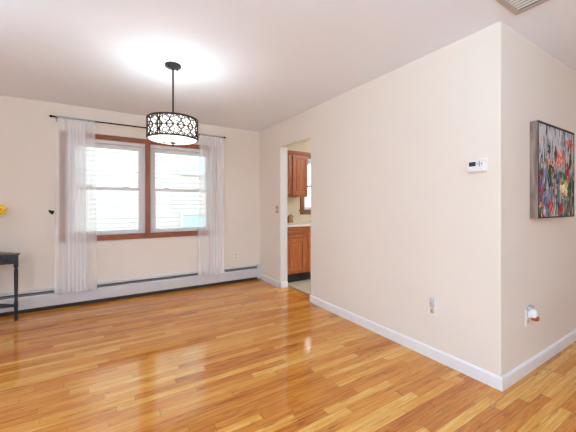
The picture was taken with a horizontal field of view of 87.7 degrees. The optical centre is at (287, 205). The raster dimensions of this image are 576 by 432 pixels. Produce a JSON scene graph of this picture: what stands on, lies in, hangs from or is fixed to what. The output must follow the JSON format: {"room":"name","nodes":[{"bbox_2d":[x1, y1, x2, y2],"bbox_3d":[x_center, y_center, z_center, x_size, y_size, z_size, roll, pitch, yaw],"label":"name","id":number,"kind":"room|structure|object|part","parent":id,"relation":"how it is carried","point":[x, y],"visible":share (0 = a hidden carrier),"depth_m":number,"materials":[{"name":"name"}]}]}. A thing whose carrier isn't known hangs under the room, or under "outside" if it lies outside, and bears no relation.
{"room":"dining room","nodes":[
{"label":"dining room","id":0,"kind":"room"},
{"bbox_2d":[0,95,310,293],"bbox_3d":[-0.825,0.062,4.879,8.170,2.560,0.150,0,0,-32],"label":"wall","id":1,"kind":"structure","parent":0,"point":[29,137],"depth_m":3.76,"materials":[{"name":"beige paint"}]},
{"bbox_2d":[66,137,144,235],"bbox_3d":[-2.363,-0.229,3.936,0.873,1.218,0.105,0,0,-32],"label":"window","id":2,"kind":"structure","parent":1,"relation":"in","point":[71,142],"depth_m":3.86,"materials":[{"name":"white plastic"}]},
{"bbox_3d":[-2.375,-0.499,3.955,0.809,0.598,0.030,0,0,-32],"label":"sash","id":3,"kind":"part","parent":2,"relation":"part of","materials":[{"name":"white plastic"}]},
{"bbox_3d":[-2.354,0.062,3.921,0.809,0.596,0.030,0,0,-32],"label":"sash","id":4,"kind":"part","parent":2,"relation":"part of","materials":[{"name":"white plastic"}]},
{"bbox_2d":[0,264,260,315],"bbox_3d":[-2.273,1.096,3.845,4.278,0.240,0.073,0,0,-32],"label":"baseboard heater","id":5,"kind":"object","parent":1,"relation":"attached to","point":[66,296],"visible":1,"depth_m":3.89,"materials":[{"name":"white metal"}]},
{"bbox_3d":[-2.306,1.092,3.837,4.214,0.220,0.051,0,0,-32],"label":"plate","id":6,"kind":"part","parent":5,"relation":"part of","materials":[{"name":"white metal"}]},
{"bbox_3d":[-1.942,1.103,4.011,0.055,0.134,0.004,0,0,-32],"label":"splice plate","id":7,"kind":"part","parent":5,"relation":"part of","materials":[{"name":"white metal"}]},
{"bbox_2d":[49,115,225,140],"bbox_3d":[-1.879,-1.024,4.068,2.145,0.070,0.111,0,0,-32],"label":"curtain rod","id":8,"kind":"object","parent":1,"relation":"attached to","point":[51,116],"visible":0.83,"depth_m":3.75,"materials":[{"name":"black metal"}]},
{"bbox_2d":[59,130,216,242],"bbox_3d":[-1.953,-0.224,4.160,1.930,1.348,0.158,0,0,-32],"label":"trim","id":9,"kind":"structure","parent":1,"relation":"attached to","point":[62,134],"depth_m":4.08,"materials":[{"name":"brown wood"}]},
{"bbox_2d":[150,145,211,232],"bbox_3d":[-1.570,-0.229,4.429,0.871,1.218,0.105,0,0,-32],"label":"window","id":10,"kind":"structure","parent":1,"relation":"in","point":[207,154],"depth_m":4.40,"materials":[{"name":"white plastic"}]},
{"bbox_3d":[-1.582,-0.499,4.448,0.807,0.598,0.030,0,0,-32],"label":"sash","id":11,"kind":"part","parent":10,"relation":"part of","materials":[{"name":"white plastic"}]},
{"bbox_3d":[-1.561,0.062,4.414,0.807,0.596,0.030,0,0,-32],"label":"sash","id":12,"kind":"part","parent":10,"relation":"part of","materials":[{"name":"white plastic"}]},
{"bbox_2d":[234,252,237,259],"bbox_3d":[-0.834,0.810,4.779,0.072,0.116,0.008,0,0,-32],"label":"wall outlet","id":13,"kind":"object","parent":1,"relation":"attached to","point":[235,253],"visible":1,"depth_m":4.78,"materials":[{"name":"beige plastic"}]},
{"bbox_2d":[287,150,310,196],"bbox_3d":[0.015,-0.519,5.106,0.693,0.758,0.349,0,0,-32],"label":"upper cabinet","id":14,"kind":"object","parent":1,"relation":"attached to","point":[297,161],"visible":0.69,"depth_m":5.03,"materials":[{"name":"brown wood"}]},
{"bbox_3d":[-0.073,-0.505,4.894,0.192,0.555,0.016,0,0,-32],"label":"panel","id":15,"kind":"part","parent":14,"relation":"part of","materials":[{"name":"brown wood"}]},
{"bbox_3d":[-0.073,-0.505,4.893,0.302,0.665,0.020,0,0,-32],"label":"door","id":16,"kind":"part","parent":14,"relation":"part of","materials":[{"name":"brown wood"}]},
{"bbox_3d":[0.015,-0.873,5.106,0.693,0.050,0.349,0,0,-32],"label":"crown moulding","id":17,"kind":"part","parent":14,"relation":"part of","materials":[{"name":"brown wood"}]},
{"bbox_3d":[0.206,-0.505,5.066,0.306,0.665,0.020,0,0,-32],"label":"door","id":18,"kind":"part","parent":14,"relation":"part of","materials":[{"name":"brown wood"}]},
{"bbox_3d":[0.205,-0.505,5.067,0.196,0.555,0.016,0,0,-32],"label":"panel","id":19,"kind":"part","parent":14,"relation":"part of","materials":[{"name":"brown wood"}]},
{"bbox_2d":[299,155,310,214],"bbox_3d":[0.665,-0.386,5.712,1.090,1.113,0.080,0,0,-32],"label":"trim","id":20,"kind":"structure","parent":1,"relation":"attached to","point":[302,211],"depth_m":5.45,"materials":[{"name":"brown wood"}]},
{"bbox_2d":[304,159,310,209],"bbox_3d":[0.616,-0.388,5.790,0.880,0.940,0.105,0,0,-32],"label":"window","id":21,"kind":"structure","parent":1,"relation":"in","point":[309,160],"depth_m":5.59,"materials":[{"name":"white plastic"}]},
{"bbox_2d":[261,274,287,287],"bbox_3d":[-0.227,1.178,4.709,0.134,0.088,0.626,0,0,-32],"label":"baseboard","id":22,"kind":"structure","parent":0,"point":[267,279],"depth_m":4.55,"materials":[{"name":"white paint"}]},
{"bbox_2d":[0,278,575,431],"bbox_3d":[1.369,1.279,1.356,8.170,0.126,8.150,0,0,-32],"label":"floor","id":23,"kind":"structure","parent":0,"point":[256,355],"depth_m":2.14,"materials":[{"name":"brown wood"}]},
{"bbox_2d":[0,252,19,320],"bbox_3d":[-3.275,0.864,3.034,0.896,0.716,0.227,0,0,-32],"label":"side table","id":24,"kind":"object","parent":23,"relation":"on","point":[6,258],"visible":1,"depth_m":3.17,"materials":[{"name":"black paint"}]},
{"bbox_3d":[-3.225,0.575,2.958,0.765,0.070,0.006,0,0,-32],"label":"drawer","id":25,"kind":"part","parent":24,"relation":"part of","materials":[{"name":"black paint"}]},
{"bbox_3d":[-2.890,0.876,3.187,0.036,0.692,0.036,0,0,-32],"label":"leg","id":26,"kind":"part","parent":24,"relation":"part of","materials":[{"name":"black paint"}]},
{"bbox_2d":[287,226,306,282],"bbox_3d":[-0.031,0.777,4.928,0.426,0.877,0.604,0,0,-32],"label":"base cabinet","id":27,"kind":"object","parent":23,"relation":"on","point":[296,236],"visible":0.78,"depth_m":4.70,"materials":[{"name":"brown wood"}]},
{"bbox_3d":[0.113,0.790,4.674,0.268,0.405,0.016,0,0,-32],"label":"panel","id":28,"kind":"part","parent":27,"relation":"part of","materials":[{"name":"brown wood"}]},
{"bbox_3d":[0.113,0.437,4.674,0.318,0.086,0.016,0,0,-32],"label":"panel","id":29,"kind":"part","parent":27,"relation":"part of","materials":[{"name":"brown wood"}]},
{"bbox_3d":[0.114,0.437,4.673,0.378,0.146,0.020,0,0,-32],"label":"drawer","id":30,"kind":"part","parent":27,"relation":"part of","materials":[{"name":"brown wood"}]},
{"bbox_3d":[0.114,0.790,4.673,0.378,0.515,0.020,0,0,-32],"label":"door","id":31,"kind":"part","parent":27,"relation":"part of","materials":[{"name":"brown wood"}]},
{"bbox_2d":[304,226,310,279],"bbox_3d":[0.561,0.777,5.280,0.952,0.877,0.631,0,0,-32],"label":"base cabinet","id":32,"kind":"object","parent":23,"relation":"on","point":[307,275],"visible":0.14,"depth_m":4.81,"materials":[{"name":"brown wood"}]},
{"bbox_2d":[287,221,310,226],"bbox_3d":[0.385,0.318,5.178,1.399,0.040,0.619,0,0,-32],"label":"countertop","id":33,"kind":"structure","parent":32,"relation":"on","point":[303,223],"depth_m":4.77,"materials":[{"name":"stone"}]},
{"bbox_2d":[287,214,293,222],"bbox_3d":[0.037,0.227,5.088,0.105,0.140,0.085,0,0,-32],"label":"knife block","id":34,"kind":"object","parent":33,"relation":"on","point":[289,217],"visible":0.99,"depth_m":5.05,"materials":[{"name":"beige wood"}]},
{"bbox_3d":[0.502,0.790,4.915,0.418,0.515,0.020,0,0,-32],"label":"door","id":35,"kind":"part","parent":32,"relation":"part of","materials":[{"name":"brown wood"}]},
{"bbox_2d":[0,0,575,131],"bbox_3d":[1.329,-1.278,1.419,8.170,0.120,8.300,0,0,-32],"label":"ceiling","id":36,"kind":"structure","parent":0,"point":[249,65],"depth_m":2.27,"materials":[{"name":"white paint"}]},
{"bbox_2d":[146,61,197,146],"bbox_3d":[-0.999,-0.862,2.606,0.424,0.710,0.424,0,0,-32],"label":"pendant lamp","id":37,"kind":"object","parent":36,"relation":"hanging from","point":[172,128],"visible":1,"depth_m":2.46,"materials":[{"name":"brown metal"}]},
{"bbox_2d":[148,135,195,144],"bbox_3d":[-0.999,-0.558,2.606,0.388,0.026,0.388,0,0,-32],"label":"diffuser","id":38,"kind":"object","parent":37,"relation":"attached to","point":[164,139],"depth_m":2.53,"materials":[{"name":"white glass"}]},
{"bbox_3d":[-0.999,-0.655,2.606,0.392,0.173,0.392,0,0,-32],"label":"lamp shade","id":39,"kind":"part","parent":37,"relation":"part of","materials":[{"name":"black metal"}]},
{"bbox_3d":[-0.999,-0.879,2.606,0.015,0.622,0.015,0,0,-32],"label":"stem","id":40,"kind":"part","parent":37,"relation":"part of","materials":[{"name":"brown metal"}]},
{"bbox_2d":[496,0,548,14],"bbox_3d":[1.443,-1.212,1.550,0.402,0.010,0.602,0,0,-32],"label":"ceiling vent","id":41,"kind":"object","parent":36,"relation":"in","point":[517,7],"visible":1,"depth_m":1.81,"materials":[{"name":"beige metal"}]},
{"bbox_2d":[260,21,508,376],"bbox_3d":[0.517,0.002,3.527,0.120,2.440,3.564,0,0,-32],"label":"wall","id":42,"kind":"structure","parent":0,"point":[400,222],"depth_m":2.48,"materials":[{"name":"beige paint"}]},
{"bbox_2d":[280,147,286,281],"bbox_3d":[-0.062,0.137,4.457,0.122,1.994,0.004,0,0,-32],"label":"trim","id":43,"kind":"structure","parent":42,"relation":"attached to","point":[283,150],"depth_m":4.45,"materials":[{"name":"grey paint"}]},
{"bbox_2d":[288,286,309,295],"bbox_3d":[0.214,1.217,4.184,0.050,0.010,0.731,0,0,-32],"label":"trim","id":44,"kind":"structure","parent":42,"relation":"attached to","point":[298,290],"depth_m":4.26,"materials":[{"name":"brown wood"}]},
{"bbox_2d":[309,295,502,391],"bbox_3d":[0.893,1.178,2.911,0.134,0.088,2.149,0,0,-32],"label":"baseboard","id":45,"kind":"structure","parent":42,"relation":"attached to","point":[495,381],"depth_m":2.46,"materials":[{"name":"white paint"}]},
{"bbox_2d":[428,300,436,316],"bbox_3d":[1.150,0.820,2.388,0.008,0.116,0.072,0,0,-32],"label":"wall outlet","id":46,"kind":"object","parent":42,"relation":"attached to","point":[434,313],"visible":0.8,"depth_m":2.38,"materials":[{"name":"beige plastic"}]},
{"bbox_2d":[430,298,433,312],"bbox_3d":[1.138,0.793,2.375,0.032,0.118,0.032,0,0,-32],"label":"night light","id":47,"kind":"object","parent":46,"relation":"attached to","point":[431,299],"visible":1,"depth_m":2.37,"materials":[{"name":"plastic"}]},
{"bbox_2d":[468,158,487,173],"bbox_3d":[1.319,-0.275,2.095,0.032,0.098,0.126,0,0,-32],"label":"thermostat","id":48,"kind":"object","parent":42,"relation":"attached to","point":[475,165],"visible":1,"depth_m":2.08,"materials":[{"name":"beige plastic"}]},
{"bbox_2d":[509,27,575,370],"bbox_3d":[2.956,0.002,3.016,3.480,2.440,0.120,0,0,-32],"label":"wall","id":49,"kind":"structure","parent":0,"point":[542,251],"depth_m":2.27,"materials":[{"name":"beige paint"}]},
{"bbox_2d":[525,309,529,326],"bbox_3d":[1.750,0.822,2.190,0.072,0.125,0.008,0,0,-32],"label":"wall outlet","id":50,"kind":"object","parent":49,"relation":"attached to","point":[527,320],"visible":0.8,"depth_m":2.18,"materials":[{"name":"beige plastic"}]},
{"bbox_2d":[527,305,538,320],"bbox_3d":[1.774,0.781,2.169,0.062,0.098,0.066,0,0,-32],"label":"air freshener","id":51,"kind":"object","parent":50,"relation":"attached to","point":[532,313],"visible":1,"depth_m":2.15,"materials":[{"name":"white plastic"}]},
{"bbox_2d":[501,329,575,390],"bbox_3d":[2.940,1.178,2.928,3.600,0.088,0.014,0,0,-32],"label":"baseboard","id":52,"kind":"structure","parent":49,"relation":"attached to","point":[531,364],"depth_m":2.25,"materials":[{"name":"white paint"}]},
{"bbox_2d":[530,120,573,218],"bbox_3d":[2.122,-0.260,2.396,0.757,0.715,0.051,0,0,-32],"label":"painting","id":53,"kind":"object","parent":49,"relation":"attached to","point":[551,147],"visible":1,"depth_m":2.30,"materials":[{"name":"multicoloured fabric"}]},
{"bbox_3d":[2.122,-0.260,2.396,0.757,0.715,0.049,0,0,-32],"label":"frame","id":54,"kind":"part","parent":53,"relation":"part of","materials":[{"name":"brown wood"}]},
{"label":"outside","id":55,"kind":"structure","parent":0,"visible":0},
{"bbox_3d":[-4.746,2.472,11.867,28.000,0.100,15.840,0,0,-32],"label":"ground","id":56,"kind":"structure","parent":55,"visible":0},
{"bbox_2d":[74,146,205,231],"bbox_3d":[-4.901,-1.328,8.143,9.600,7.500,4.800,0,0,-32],"label":"window panes","id":57,"kind":"structure","parent":56,"relation":"on","point":[94,210],"depth_m":6.62,"materials":[{"name":"clear glass"}]},
{"bbox_3d":[-2.152,0.855,7.474,0.900,1.235,0.010,0,0,-32],"label":"pane","id":58,"kind":"part","parent":57,"relation":"part of","materials":[{"name":"clear glass"}]},
{"bbox_3d":[-2.144,-1.443,7.479,0.900,1.270,0.010,0,0,-32],"label":"pane","id":59,"kind":"part","parent":57,"relation":"part of","materials":[{"name":"clear glass"}]},
{"bbox_3d":[-3.227,0.409,3.071,0.124,0.194,0.124,0,0,-32],"label":"vase","id":60,"kind":"object","parent":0,"visible":0},
{"bbox_2d":[0,204,6,214],"bbox_3d":[-3.103,0.197,3.121,0.257,0.420,0.083,0,0,-32],"label":"flower","id":61,"kind":"object","parent":60,"relation":"in","point":[3,210],"visible":1,"depth_m":3.18,"materials":[{"name":"yellow plant"}]}
]}

